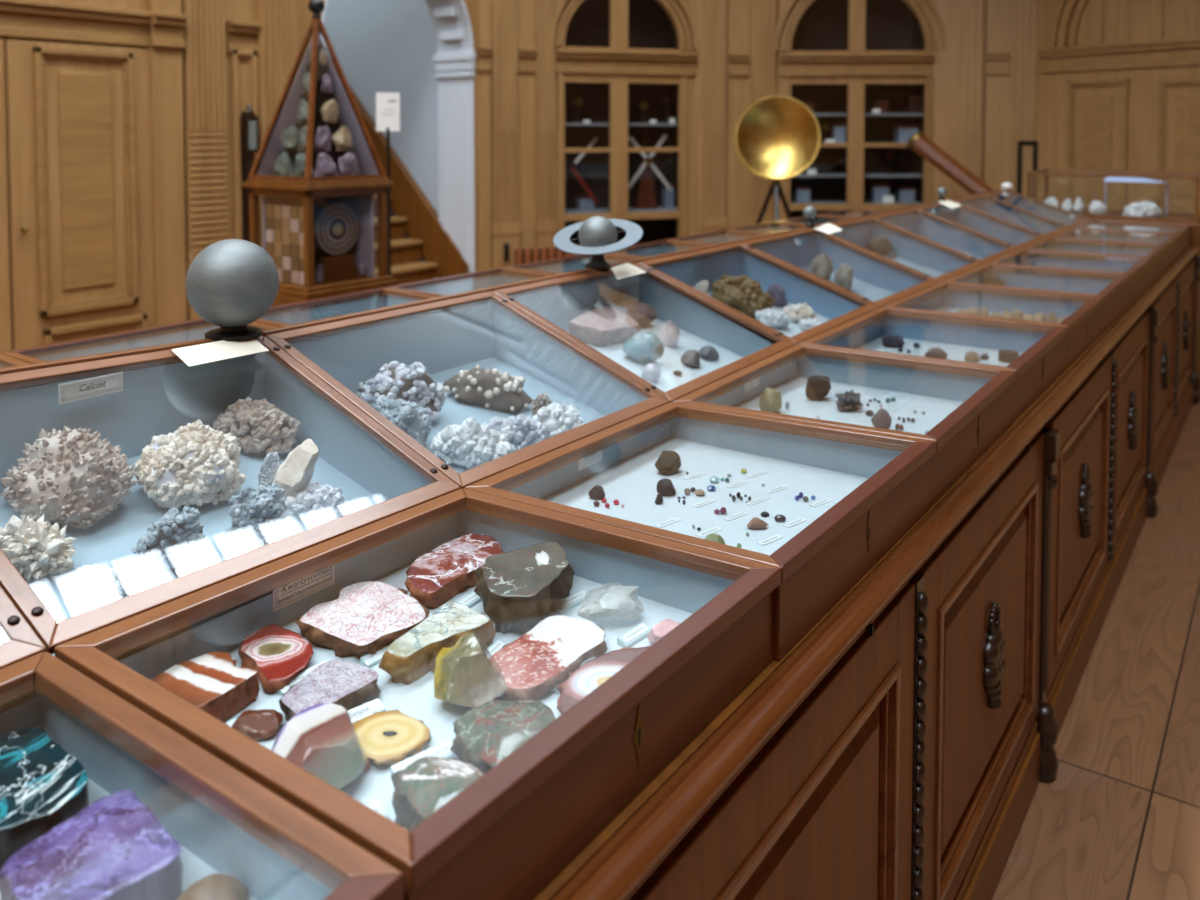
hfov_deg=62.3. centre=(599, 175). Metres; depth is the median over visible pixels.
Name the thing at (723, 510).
cut gem
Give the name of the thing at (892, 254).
stone
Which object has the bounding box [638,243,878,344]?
display case
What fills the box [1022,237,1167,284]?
display case
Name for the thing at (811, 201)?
shelf
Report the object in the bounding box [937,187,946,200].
ball
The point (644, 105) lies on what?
instrument
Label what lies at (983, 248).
display case
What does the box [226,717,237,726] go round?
label holder
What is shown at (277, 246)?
square
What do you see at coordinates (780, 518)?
oval stone
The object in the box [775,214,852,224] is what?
display case
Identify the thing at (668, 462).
rock
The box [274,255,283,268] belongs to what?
square
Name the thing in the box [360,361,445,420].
cluster
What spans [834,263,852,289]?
stone
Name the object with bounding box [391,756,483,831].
stone
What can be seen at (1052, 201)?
crystal
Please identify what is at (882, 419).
rock
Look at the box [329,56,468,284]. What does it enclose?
staircase
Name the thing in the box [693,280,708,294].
stone
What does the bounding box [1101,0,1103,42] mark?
trim
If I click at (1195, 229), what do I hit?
base cabinet
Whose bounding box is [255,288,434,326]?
display case
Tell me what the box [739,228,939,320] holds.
display case
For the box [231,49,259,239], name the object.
trim
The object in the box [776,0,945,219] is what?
tall cabinet
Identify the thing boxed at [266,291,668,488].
display case
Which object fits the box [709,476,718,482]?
cut gem
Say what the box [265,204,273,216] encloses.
square
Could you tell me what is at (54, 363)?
ridge beam
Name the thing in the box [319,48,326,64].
stone
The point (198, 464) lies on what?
cluster
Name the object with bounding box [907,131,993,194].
telescope
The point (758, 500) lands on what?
slip
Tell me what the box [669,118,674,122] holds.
card
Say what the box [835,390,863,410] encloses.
cluster
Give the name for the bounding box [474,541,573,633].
specimen
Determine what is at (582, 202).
box
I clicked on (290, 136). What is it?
stone
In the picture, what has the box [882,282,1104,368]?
display case
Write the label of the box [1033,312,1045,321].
lump
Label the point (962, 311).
lump
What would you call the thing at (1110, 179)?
glass box
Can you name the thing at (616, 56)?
tall cabinet
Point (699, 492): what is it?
cut gem
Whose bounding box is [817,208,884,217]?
display case
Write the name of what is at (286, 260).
square
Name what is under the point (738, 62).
trim
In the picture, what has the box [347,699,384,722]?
label
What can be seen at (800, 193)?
box
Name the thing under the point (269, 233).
square
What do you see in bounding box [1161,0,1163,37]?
trim
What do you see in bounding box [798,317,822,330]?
cluster
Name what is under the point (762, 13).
trim
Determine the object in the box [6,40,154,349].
door
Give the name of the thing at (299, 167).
stone
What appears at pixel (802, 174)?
shelf
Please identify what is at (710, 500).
slip
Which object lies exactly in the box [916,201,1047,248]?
display case
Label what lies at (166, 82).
pilaster
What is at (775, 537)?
slip
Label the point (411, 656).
block
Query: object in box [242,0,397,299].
pyramid showcase
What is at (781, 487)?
slip
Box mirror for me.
[735,96,820,223]
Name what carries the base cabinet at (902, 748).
on the floor
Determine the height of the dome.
0.038 m
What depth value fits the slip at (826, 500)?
1.70 m
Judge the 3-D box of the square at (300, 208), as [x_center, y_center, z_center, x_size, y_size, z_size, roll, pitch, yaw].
[-1.196,0.155,4.008,0.052,0.052,0.012,2,3,38]
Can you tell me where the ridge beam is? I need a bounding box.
[0,189,1007,391]
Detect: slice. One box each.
[238,624,313,692]
[352,709,430,765]
[555,645,650,713]
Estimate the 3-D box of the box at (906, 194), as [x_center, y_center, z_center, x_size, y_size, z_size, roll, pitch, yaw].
[2.862,0.181,9.304,0.138,0.140,0.188,0,3,2]
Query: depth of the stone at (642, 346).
2.45 m
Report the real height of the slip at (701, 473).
0.001 m
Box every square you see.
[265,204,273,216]
[266,217,273,229]
[266,229,273,241]
[266,242,273,254]
[274,205,281,217]
[274,217,281,230]
[274,230,281,242]
[274,243,282,255]
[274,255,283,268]
[277,268,282,281]
[282,205,289,218]
[282,218,290,231]
[282,231,290,243]
[282,244,290,256]
[283,257,290,269]
[283,269,291,282]
[290,206,298,218]
[290,219,298,231]
[291,232,298,244]
[291,245,299,257]
[291,258,299,270]
[291,271,299,283]
[299,207,302,219]
[299,220,303,232]
[299,233,303,245]
[299,246,303,258]
[299,259,303,271]
[300,272,303,284]
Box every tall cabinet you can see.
[550,0,697,244]
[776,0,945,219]
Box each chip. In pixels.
[673,371,681,375]
[913,342,919,347]
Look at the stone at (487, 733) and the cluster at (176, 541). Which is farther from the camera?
the cluster at (176, 541)
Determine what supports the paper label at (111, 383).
attached to the display case at (379, 476)
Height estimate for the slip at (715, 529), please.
0.001 m
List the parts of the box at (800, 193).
lid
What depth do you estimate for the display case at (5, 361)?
2.38 m
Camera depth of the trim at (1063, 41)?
8.30 m
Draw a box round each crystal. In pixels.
[577,583,643,622]
[1044,197,1057,206]
[1062,198,1072,211]
[1073,197,1083,212]
[1089,200,1106,213]
[1123,201,1162,216]
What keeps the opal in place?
in the display case at (699, 321)
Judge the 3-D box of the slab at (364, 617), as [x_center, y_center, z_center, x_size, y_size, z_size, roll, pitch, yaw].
[-0.303,0.567,1.268,0.149,0.023,0.163,-2,3,-42]
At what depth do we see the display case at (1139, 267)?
4.20 m
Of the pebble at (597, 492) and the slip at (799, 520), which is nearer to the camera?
the slip at (799, 520)
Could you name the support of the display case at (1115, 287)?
on the base cabinet at (1103, 498)
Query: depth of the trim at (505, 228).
8.32 m
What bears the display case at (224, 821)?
on the base cabinet
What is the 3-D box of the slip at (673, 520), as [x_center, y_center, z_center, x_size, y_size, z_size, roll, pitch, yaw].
[0.110,0.563,1.610,0.048,0.001,0.013,-2,3,-41]
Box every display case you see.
[0,336,460,660]
[0,353,29,367]
[0,586,45,712]
[0,652,403,899]
[1,318,277,363]
[54,488,780,899]
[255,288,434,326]
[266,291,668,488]
[385,267,549,296]
[464,402,935,660]
[492,263,794,402]
[503,254,638,274]
[607,240,708,257]
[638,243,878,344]
[667,230,764,244]
[672,344,1016,505]
[726,221,804,233]
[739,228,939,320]
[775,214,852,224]
[798,307,1067,420]
[815,217,984,293]
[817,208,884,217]
[871,208,1019,262]
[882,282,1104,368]
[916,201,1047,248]
[942,263,1131,331]
[953,195,1070,236]
[983,190,1090,227]
[988,249,1151,304]
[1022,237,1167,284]
[1051,228,1180,267]
[1072,220,1191,254]
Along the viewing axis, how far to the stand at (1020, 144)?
7.29 m
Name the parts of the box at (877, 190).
lid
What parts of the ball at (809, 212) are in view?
globe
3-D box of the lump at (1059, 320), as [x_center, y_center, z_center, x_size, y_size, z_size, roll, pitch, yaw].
[1.522,0.478,3.270,0.033,0.027,0.034,-2,3,-33]
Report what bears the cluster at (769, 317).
in the display case at (833, 309)
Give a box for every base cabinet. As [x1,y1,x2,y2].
[532,399,1059,899]
[1037,291,1158,746]
[1088,218,1199,393]
[1145,245,1199,496]
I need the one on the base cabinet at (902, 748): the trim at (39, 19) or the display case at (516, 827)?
the display case at (516, 827)
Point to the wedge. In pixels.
(348, 685)
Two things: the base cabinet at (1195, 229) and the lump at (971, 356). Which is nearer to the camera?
the lump at (971, 356)
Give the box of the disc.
[314,202,358,255]
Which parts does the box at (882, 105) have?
lid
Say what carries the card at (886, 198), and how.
on the tall cabinet at (842, 57)
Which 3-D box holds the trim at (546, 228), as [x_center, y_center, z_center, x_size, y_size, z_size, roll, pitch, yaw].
[-0.457,-0.914,8.459,0.212,4.300,0.060,-1,3,-23]
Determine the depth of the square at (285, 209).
4.07 m
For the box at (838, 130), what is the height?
0.200 m
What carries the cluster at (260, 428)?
in the display case at (379, 476)
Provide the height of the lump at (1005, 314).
0.034 m
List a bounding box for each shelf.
[565,123,677,125]
[565,207,676,213]
[791,200,921,203]
[796,173,922,176]
[813,113,923,115]
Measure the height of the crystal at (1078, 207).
0.105 m
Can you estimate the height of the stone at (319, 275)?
0.080 m
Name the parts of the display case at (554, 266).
glass pane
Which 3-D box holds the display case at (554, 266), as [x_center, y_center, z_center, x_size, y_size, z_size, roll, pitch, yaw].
[0.006,0.428,4.104,0.549,0.122,0.628,2,3,35]
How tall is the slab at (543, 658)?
0.019 m
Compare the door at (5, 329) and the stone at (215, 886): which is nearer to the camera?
the stone at (215, 886)
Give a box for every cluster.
[0,426,138,528]
[0,515,75,580]
[65,564,139,595]
[131,506,209,571]
[134,419,245,508]
[213,397,300,455]
[224,483,294,554]
[257,452,279,486]
[285,481,348,518]
[356,381,367,396]
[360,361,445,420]
[374,398,431,446]
[429,417,515,468]
[443,365,533,411]
[488,414,545,450]
[531,393,551,414]
[532,402,582,438]
[711,274,774,315]
[754,308,790,327]
[783,302,817,321]
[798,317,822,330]
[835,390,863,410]
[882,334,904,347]
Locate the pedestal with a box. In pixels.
[272,295,329,305]
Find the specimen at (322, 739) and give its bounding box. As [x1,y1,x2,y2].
[271,703,366,788]
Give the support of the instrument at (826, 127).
on the tall cabinet at (842, 57)
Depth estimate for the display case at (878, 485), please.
1.71 m
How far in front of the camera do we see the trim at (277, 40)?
6.54 m
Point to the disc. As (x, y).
(336, 226)
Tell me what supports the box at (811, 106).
on the tall cabinet at (842, 57)
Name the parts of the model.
arm, arm, arm, arm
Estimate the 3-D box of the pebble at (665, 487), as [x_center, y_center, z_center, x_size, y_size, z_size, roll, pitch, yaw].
[0.116,0.545,1.737,0.034,0.026,0.031,0,3,0]
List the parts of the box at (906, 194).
lid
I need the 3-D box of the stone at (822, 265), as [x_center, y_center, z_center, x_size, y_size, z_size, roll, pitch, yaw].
[0.816,0.339,3.659,0.095,0.102,0.106,2,3,31]
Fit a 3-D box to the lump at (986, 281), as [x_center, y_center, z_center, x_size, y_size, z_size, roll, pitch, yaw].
[1.612,0.436,4.065,0.087,0.042,0.067,0,3,0]
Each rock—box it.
[654,450,681,475]
[871,408,891,428]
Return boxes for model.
[628,134,671,208]
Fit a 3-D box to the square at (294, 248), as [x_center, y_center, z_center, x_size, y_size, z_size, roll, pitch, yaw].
[-1.242,0.312,4.050,0.052,0.052,0.012,2,3,38]
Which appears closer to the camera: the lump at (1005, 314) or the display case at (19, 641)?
the display case at (19, 641)
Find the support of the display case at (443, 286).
on the base cabinet at (1103, 498)
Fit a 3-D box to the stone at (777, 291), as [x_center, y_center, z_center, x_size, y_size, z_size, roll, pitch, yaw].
[0.568,0.388,3.210,0.076,0.075,0.062,-2,3,-36]
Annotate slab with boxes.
[0,727,88,869]
[0,789,182,899]
[295,581,429,658]
[405,533,504,608]
[492,615,606,700]
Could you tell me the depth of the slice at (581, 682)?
1.13 m
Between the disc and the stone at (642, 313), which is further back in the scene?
the disc
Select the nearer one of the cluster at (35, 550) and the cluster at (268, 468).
the cluster at (35, 550)
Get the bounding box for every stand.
[240,104,257,241]
[314,254,359,281]
[376,93,399,275]
[1017,141,1037,199]
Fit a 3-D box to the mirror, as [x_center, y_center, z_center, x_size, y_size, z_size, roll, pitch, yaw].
[1.238,0.344,7.538,0.851,1.876,0.919,2,3,35]
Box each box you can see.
[575,196,593,209]
[661,183,674,207]
[793,186,810,201]
[803,102,814,112]
[831,123,845,142]
[869,183,889,201]
[872,100,888,112]
[894,125,918,142]
[895,186,915,202]
[903,96,921,112]
[1027,169,1199,222]
[1104,177,1167,215]
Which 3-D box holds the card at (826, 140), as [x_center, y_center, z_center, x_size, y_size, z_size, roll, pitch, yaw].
[2.120,-0.305,9.148,0.090,0.050,0.006,0,3,2]
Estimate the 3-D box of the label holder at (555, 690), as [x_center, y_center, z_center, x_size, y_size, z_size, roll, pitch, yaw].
[-0.027,0.580,1.151,0.016,0.009,0.077,2,3,39]
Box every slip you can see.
[655,517,680,527]
[684,472,705,479]
[691,498,715,507]
[695,527,721,537]
[723,511,748,520]
[726,480,747,487]
[745,497,768,505]
[746,470,767,477]
[757,534,782,545]
[765,485,787,492]
[783,518,806,527]
[810,498,832,506]
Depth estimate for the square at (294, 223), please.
4.04 m
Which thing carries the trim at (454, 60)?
attached to the wall at (236, 10)
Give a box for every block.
[378,601,495,684]
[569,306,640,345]
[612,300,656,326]
[805,375,830,400]
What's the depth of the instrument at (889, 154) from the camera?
9.23 m
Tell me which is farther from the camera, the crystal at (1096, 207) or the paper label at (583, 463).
the crystal at (1096, 207)
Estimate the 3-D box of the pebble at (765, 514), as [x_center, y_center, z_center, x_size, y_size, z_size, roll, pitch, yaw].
[0.272,0.559,1.638,0.015,0.007,0.012,0,3,0]
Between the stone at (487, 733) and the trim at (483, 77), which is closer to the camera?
the stone at (487, 733)
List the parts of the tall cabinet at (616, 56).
case frame, impost moulding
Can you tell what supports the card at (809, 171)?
on the tall cabinet at (842, 57)
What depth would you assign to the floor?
2.58 m
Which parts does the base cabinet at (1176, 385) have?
door, raised panel, panel moulding, edge moulding, raised panel, door, panel moulding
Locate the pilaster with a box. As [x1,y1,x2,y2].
[932,0,1011,201]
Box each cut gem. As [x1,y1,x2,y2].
[684,488,690,494]
[694,489,704,495]
[707,485,715,490]
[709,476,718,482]
[720,507,726,513]
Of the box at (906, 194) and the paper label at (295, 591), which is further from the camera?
the box at (906, 194)
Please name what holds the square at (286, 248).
attached to the pyramid showcase
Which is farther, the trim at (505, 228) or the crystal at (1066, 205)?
the trim at (505, 228)
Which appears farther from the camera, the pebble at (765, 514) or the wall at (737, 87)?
the wall at (737, 87)
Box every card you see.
[171,338,268,366]
[611,263,645,279]
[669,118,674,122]
[807,169,815,173]
[813,223,842,233]
[825,139,834,142]
[883,195,893,202]
[938,200,961,208]
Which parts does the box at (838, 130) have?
lid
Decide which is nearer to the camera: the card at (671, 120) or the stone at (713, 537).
the stone at (713, 537)
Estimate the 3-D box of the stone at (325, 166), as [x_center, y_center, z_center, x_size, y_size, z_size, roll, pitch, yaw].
[-1.130,-0.038,4.094,0.069,0.112,0.100,2,3,38]
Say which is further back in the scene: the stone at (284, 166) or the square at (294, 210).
the stone at (284, 166)
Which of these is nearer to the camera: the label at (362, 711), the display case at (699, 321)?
the label at (362, 711)
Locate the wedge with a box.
[279,659,380,721]
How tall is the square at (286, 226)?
0.052 m
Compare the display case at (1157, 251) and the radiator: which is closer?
the display case at (1157, 251)
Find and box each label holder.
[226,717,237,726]
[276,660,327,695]
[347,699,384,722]
[360,643,391,667]
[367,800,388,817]
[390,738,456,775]
[457,591,481,607]
[488,639,505,654]
[550,657,594,694]
[554,589,586,613]
[617,622,650,646]
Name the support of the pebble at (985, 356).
on the display case at (1041, 348)
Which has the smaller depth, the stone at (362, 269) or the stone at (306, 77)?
the stone at (306, 77)
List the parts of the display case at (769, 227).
glass pane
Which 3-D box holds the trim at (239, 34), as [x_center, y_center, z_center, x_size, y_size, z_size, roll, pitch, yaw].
[-2.288,-0.883,6.385,0.060,0.200,0.223,2,3,35]
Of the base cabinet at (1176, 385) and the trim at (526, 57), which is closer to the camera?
the base cabinet at (1176, 385)
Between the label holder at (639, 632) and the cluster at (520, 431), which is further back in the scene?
the cluster at (520, 431)
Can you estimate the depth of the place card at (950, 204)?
5.26 m
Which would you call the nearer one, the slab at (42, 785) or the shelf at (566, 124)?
the slab at (42, 785)
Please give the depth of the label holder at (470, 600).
1.33 m
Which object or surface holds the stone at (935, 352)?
on the display case at (1041, 348)
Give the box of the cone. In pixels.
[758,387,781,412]
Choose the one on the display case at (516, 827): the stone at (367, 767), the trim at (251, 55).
the stone at (367, 767)
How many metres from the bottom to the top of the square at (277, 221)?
0.052 m
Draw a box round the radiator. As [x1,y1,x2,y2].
[503,243,580,264]
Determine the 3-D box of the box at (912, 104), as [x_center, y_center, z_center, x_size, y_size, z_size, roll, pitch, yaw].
[2.918,-0.655,9.266,0.128,0.160,0.188,0,3,2]
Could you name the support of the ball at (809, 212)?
on the ridge beam
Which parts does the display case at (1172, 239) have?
lid frame, glass pane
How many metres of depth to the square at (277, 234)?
4.11 m
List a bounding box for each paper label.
[58,372,122,403]
[272,565,333,611]
[578,450,601,470]
[745,377,759,391]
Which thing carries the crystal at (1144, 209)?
in the glass box at (1178, 217)
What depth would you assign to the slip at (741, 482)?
1.79 m
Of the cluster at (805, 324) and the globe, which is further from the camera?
the cluster at (805, 324)
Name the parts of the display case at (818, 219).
glass pane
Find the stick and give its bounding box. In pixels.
[574,137,597,163]
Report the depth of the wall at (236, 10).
6.33 m
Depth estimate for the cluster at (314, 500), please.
1.55 m
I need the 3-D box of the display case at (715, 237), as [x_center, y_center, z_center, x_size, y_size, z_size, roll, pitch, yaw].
[0.734,0.384,5.132,0.549,0.122,0.628,2,3,35]
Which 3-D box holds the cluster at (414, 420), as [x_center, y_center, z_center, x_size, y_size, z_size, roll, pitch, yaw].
[-0.375,0.462,1.838,0.121,0.102,0.128,0,3,8]
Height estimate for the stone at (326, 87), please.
0.085 m
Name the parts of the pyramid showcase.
pyramid frame, wooden frame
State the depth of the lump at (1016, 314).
3.32 m
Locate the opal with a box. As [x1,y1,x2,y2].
[641,364,660,381]
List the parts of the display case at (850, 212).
glass pane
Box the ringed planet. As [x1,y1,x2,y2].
[553,216,642,268]
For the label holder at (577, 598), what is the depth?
1.33 m
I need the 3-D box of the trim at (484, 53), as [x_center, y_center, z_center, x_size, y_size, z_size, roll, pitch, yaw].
[-0.955,-0.963,8.215,0.121,0.200,0.060,-1,3,-23]
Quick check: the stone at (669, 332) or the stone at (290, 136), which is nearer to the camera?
the stone at (669, 332)
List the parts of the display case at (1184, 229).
lid frame, glass pane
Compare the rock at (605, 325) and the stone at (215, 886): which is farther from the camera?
the rock at (605, 325)
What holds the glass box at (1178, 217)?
on the base cabinet at (1195, 229)
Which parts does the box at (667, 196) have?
lid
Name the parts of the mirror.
tripod leg, tripod leg, dish, tripod leg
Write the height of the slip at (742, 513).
0.001 m
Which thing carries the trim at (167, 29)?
attached to the wall at (236, 10)
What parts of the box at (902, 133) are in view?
lid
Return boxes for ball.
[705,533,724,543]
[803,206,816,226]
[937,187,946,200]
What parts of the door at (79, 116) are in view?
knob, panel moulding, panel moulding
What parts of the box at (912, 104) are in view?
lid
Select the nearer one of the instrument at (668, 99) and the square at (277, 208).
the square at (277, 208)
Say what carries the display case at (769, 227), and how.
on the base cabinet at (1176, 385)
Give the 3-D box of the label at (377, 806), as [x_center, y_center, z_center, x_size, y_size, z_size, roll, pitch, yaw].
[-0.208,0.590,0.916,0.020,0.009,0.022,-2,3,-41]
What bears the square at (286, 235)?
attached to the pyramid showcase
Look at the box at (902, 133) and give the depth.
9.19 m
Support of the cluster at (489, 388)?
in the display case at (496, 333)
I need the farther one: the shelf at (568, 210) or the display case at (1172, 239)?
the shelf at (568, 210)
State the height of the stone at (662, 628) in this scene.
0.028 m
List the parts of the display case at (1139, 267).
lid frame, glass pane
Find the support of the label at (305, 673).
in the display case at (516, 827)
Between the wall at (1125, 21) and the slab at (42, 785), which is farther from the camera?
the wall at (1125, 21)
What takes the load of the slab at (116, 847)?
in the display case at (224, 821)
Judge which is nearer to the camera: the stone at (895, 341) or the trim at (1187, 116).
the stone at (895, 341)
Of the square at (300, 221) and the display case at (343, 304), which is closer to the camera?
the display case at (343, 304)
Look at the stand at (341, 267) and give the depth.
4.15 m
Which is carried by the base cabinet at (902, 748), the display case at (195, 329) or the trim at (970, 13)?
the display case at (195, 329)
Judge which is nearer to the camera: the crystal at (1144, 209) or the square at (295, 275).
the square at (295, 275)
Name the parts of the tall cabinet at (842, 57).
case frame, impost moulding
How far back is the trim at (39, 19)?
5.50 m
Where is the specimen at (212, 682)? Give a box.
[150,651,259,721]
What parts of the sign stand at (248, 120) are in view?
glass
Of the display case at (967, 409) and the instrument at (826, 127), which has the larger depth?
the instrument at (826, 127)
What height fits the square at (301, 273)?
0.052 m
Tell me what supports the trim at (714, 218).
attached to the wall at (737, 87)
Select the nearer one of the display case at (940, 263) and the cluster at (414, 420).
the cluster at (414, 420)
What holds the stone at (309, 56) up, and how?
on the pyramid showcase
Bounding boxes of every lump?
[232,709,282,739]
[434,631,506,707]
[956,309,965,313]
[964,351,979,361]
[965,307,977,314]
[977,306,988,315]
[984,279,1004,285]
[990,311,999,317]
[1000,309,1011,318]
[1011,309,1023,319]
[1023,313,1033,320]
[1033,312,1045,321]
[1045,311,1056,322]
[1057,316,1065,323]
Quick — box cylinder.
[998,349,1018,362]
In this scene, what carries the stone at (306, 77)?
in the pyramid showcase
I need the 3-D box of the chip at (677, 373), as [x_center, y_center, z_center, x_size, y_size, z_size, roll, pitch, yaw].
[0.191,0.485,2.436,0.022,0.013,0.015,1,3,15]
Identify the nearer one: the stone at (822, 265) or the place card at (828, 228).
the stone at (822, 265)
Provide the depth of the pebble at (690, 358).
2.50 m
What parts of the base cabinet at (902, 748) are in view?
door, raised panel, panel moulding, drop handle, door, raised panel, panel moulding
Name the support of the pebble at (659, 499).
on the display case at (878, 485)
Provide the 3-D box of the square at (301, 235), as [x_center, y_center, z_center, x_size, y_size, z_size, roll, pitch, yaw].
[-1.196,0.261,4.012,0.052,0.052,0.012,2,3,38]
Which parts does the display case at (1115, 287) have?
lid frame, glass pane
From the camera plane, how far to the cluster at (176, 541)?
1.36 m
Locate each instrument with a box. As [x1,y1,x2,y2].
[572,96,583,122]
[639,101,648,122]
[662,95,673,122]
[822,123,830,142]
[884,150,894,173]
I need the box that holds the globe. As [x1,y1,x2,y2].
[185,239,278,340]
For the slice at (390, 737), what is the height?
0.013 m
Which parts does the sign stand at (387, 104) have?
sign panel, post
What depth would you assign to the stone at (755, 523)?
1.58 m
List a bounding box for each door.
[0,39,10,352]
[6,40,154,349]
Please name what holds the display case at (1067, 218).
on the base cabinet at (1176, 385)
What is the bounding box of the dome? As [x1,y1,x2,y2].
[1001,183,1012,188]
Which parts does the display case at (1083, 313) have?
lid frame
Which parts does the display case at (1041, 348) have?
lid frame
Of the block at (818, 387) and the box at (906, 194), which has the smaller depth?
the block at (818, 387)
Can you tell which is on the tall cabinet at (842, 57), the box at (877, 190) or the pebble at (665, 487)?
the box at (877, 190)
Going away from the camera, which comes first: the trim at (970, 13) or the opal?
the opal
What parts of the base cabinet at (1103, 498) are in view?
door, raised panel, panel moulding, edge moulding, door, raised panel, panel moulding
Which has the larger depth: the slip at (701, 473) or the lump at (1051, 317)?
the lump at (1051, 317)
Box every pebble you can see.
[589,485,604,499]
[655,494,662,503]
[657,478,675,496]
[681,349,700,367]
[699,346,718,360]
[760,511,768,516]
[865,410,873,415]
[980,353,988,359]
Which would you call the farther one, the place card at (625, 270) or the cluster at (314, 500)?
the place card at (625, 270)
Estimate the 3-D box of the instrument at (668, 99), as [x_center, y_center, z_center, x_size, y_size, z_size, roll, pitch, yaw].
[0.625,-0.606,9.113,0.119,0.260,0.119,2,3,35]
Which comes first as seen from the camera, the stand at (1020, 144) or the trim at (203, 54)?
the trim at (203, 54)
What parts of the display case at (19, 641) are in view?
lid frame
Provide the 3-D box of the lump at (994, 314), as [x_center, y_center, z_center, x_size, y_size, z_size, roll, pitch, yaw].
[1.338,0.474,3.361,0.036,0.028,0.030,-1,3,-22]
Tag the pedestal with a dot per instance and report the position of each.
(279, 300)
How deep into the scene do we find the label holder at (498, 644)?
1.21 m
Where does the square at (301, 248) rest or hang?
attached to the pyramid showcase
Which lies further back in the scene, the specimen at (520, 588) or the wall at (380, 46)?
the wall at (380, 46)
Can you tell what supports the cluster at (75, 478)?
in the display case at (379, 476)
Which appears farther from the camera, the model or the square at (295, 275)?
the model
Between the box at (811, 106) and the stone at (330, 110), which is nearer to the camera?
the stone at (330, 110)
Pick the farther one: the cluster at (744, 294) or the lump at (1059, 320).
the lump at (1059, 320)
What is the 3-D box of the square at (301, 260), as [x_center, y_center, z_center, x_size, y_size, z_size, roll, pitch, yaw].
[-1.196,0.366,4.017,0.052,0.052,0.012,2,3,38]
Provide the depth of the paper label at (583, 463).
1.82 m
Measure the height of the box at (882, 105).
0.120 m
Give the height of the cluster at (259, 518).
0.100 m
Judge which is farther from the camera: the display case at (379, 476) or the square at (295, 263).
the square at (295, 263)
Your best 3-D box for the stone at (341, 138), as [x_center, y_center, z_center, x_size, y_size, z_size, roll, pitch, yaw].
[-1.088,-0.155,4.190,0.056,0.108,0.080,1,3,24]
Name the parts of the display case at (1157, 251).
lid frame, glass pane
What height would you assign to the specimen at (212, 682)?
0.031 m
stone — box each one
[176,873,248,899]
[274,152,293,175]
[281,126,298,150]
[294,152,313,176]
[296,99,307,122]
[298,126,313,151]
[302,72,309,92]
[308,48,311,63]
[314,152,337,176]
[315,125,331,151]
[315,264,323,282]
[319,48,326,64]
[321,73,332,92]
[321,99,338,122]
[332,126,352,150]
[338,152,359,175]
[358,258,366,276]
[362,759,369,771]
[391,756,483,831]
[450,700,555,773]
[622,332,663,361]
[647,619,679,643]
[658,321,679,347]
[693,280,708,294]
[747,517,767,528]
[766,284,787,306]
[774,514,785,521]
[834,263,852,289]
[867,236,892,254]
[888,251,897,258]
[925,347,947,358]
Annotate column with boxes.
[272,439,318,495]
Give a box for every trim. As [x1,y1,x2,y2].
[0,0,151,46]
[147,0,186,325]
[151,11,187,47]
[181,0,227,319]
[226,20,261,53]
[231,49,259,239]
[256,0,298,247]
[320,0,480,271]
[321,0,474,272]
[477,46,491,70]
[477,71,490,270]
[480,0,535,268]
[491,0,519,268]
[518,48,537,71]
[535,0,557,248]
[701,0,726,232]
[729,53,749,75]
[747,0,775,225]
[954,0,984,197]
[984,51,1009,74]
[1008,0,1038,197]
[1038,37,1199,72]
[1052,0,1088,46]
[1065,78,1128,209]
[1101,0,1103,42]
[1155,78,1199,212]
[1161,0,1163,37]
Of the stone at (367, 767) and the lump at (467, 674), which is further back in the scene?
the lump at (467, 674)
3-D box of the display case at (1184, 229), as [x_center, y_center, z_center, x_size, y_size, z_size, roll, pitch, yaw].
[3.099,0.355,5.774,0.539,0.122,0.628,2,3,35]
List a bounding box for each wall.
[0,0,312,350]
[324,0,438,277]
[694,0,779,234]
[1036,0,1199,209]
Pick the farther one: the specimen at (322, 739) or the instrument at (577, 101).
the instrument at (577, 101)
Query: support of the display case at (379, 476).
on the base cabinet at (902, 748)
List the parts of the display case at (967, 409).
lid frame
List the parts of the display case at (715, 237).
glass pane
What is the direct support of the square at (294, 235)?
attached to the pyramid showcase
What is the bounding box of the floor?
[992,402,1199,899]
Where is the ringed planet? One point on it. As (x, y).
(597, 235)
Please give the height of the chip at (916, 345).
0.016 m
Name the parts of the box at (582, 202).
lid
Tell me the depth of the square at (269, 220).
4.14 m
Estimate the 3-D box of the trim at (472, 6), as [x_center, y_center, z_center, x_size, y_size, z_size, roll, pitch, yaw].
[-1.519,-0.878,7.628,0.120,4.300,1.650,2,3,35]
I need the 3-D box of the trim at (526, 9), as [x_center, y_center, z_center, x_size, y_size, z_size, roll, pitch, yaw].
[-0.712,-0.913,8.449,0.660,4.300,0.120,-1,3,-23]
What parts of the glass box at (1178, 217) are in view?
glass pane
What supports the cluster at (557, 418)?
in the display case at (496, 333)
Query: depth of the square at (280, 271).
4.11 m
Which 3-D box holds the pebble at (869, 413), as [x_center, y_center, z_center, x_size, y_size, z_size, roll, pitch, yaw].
[0.602,0.531,2.215,0.017,0.013,0.015,2,3,36]
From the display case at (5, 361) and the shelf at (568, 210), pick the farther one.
the shelf at (568, 210)
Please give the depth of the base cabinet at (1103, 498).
3.12 m

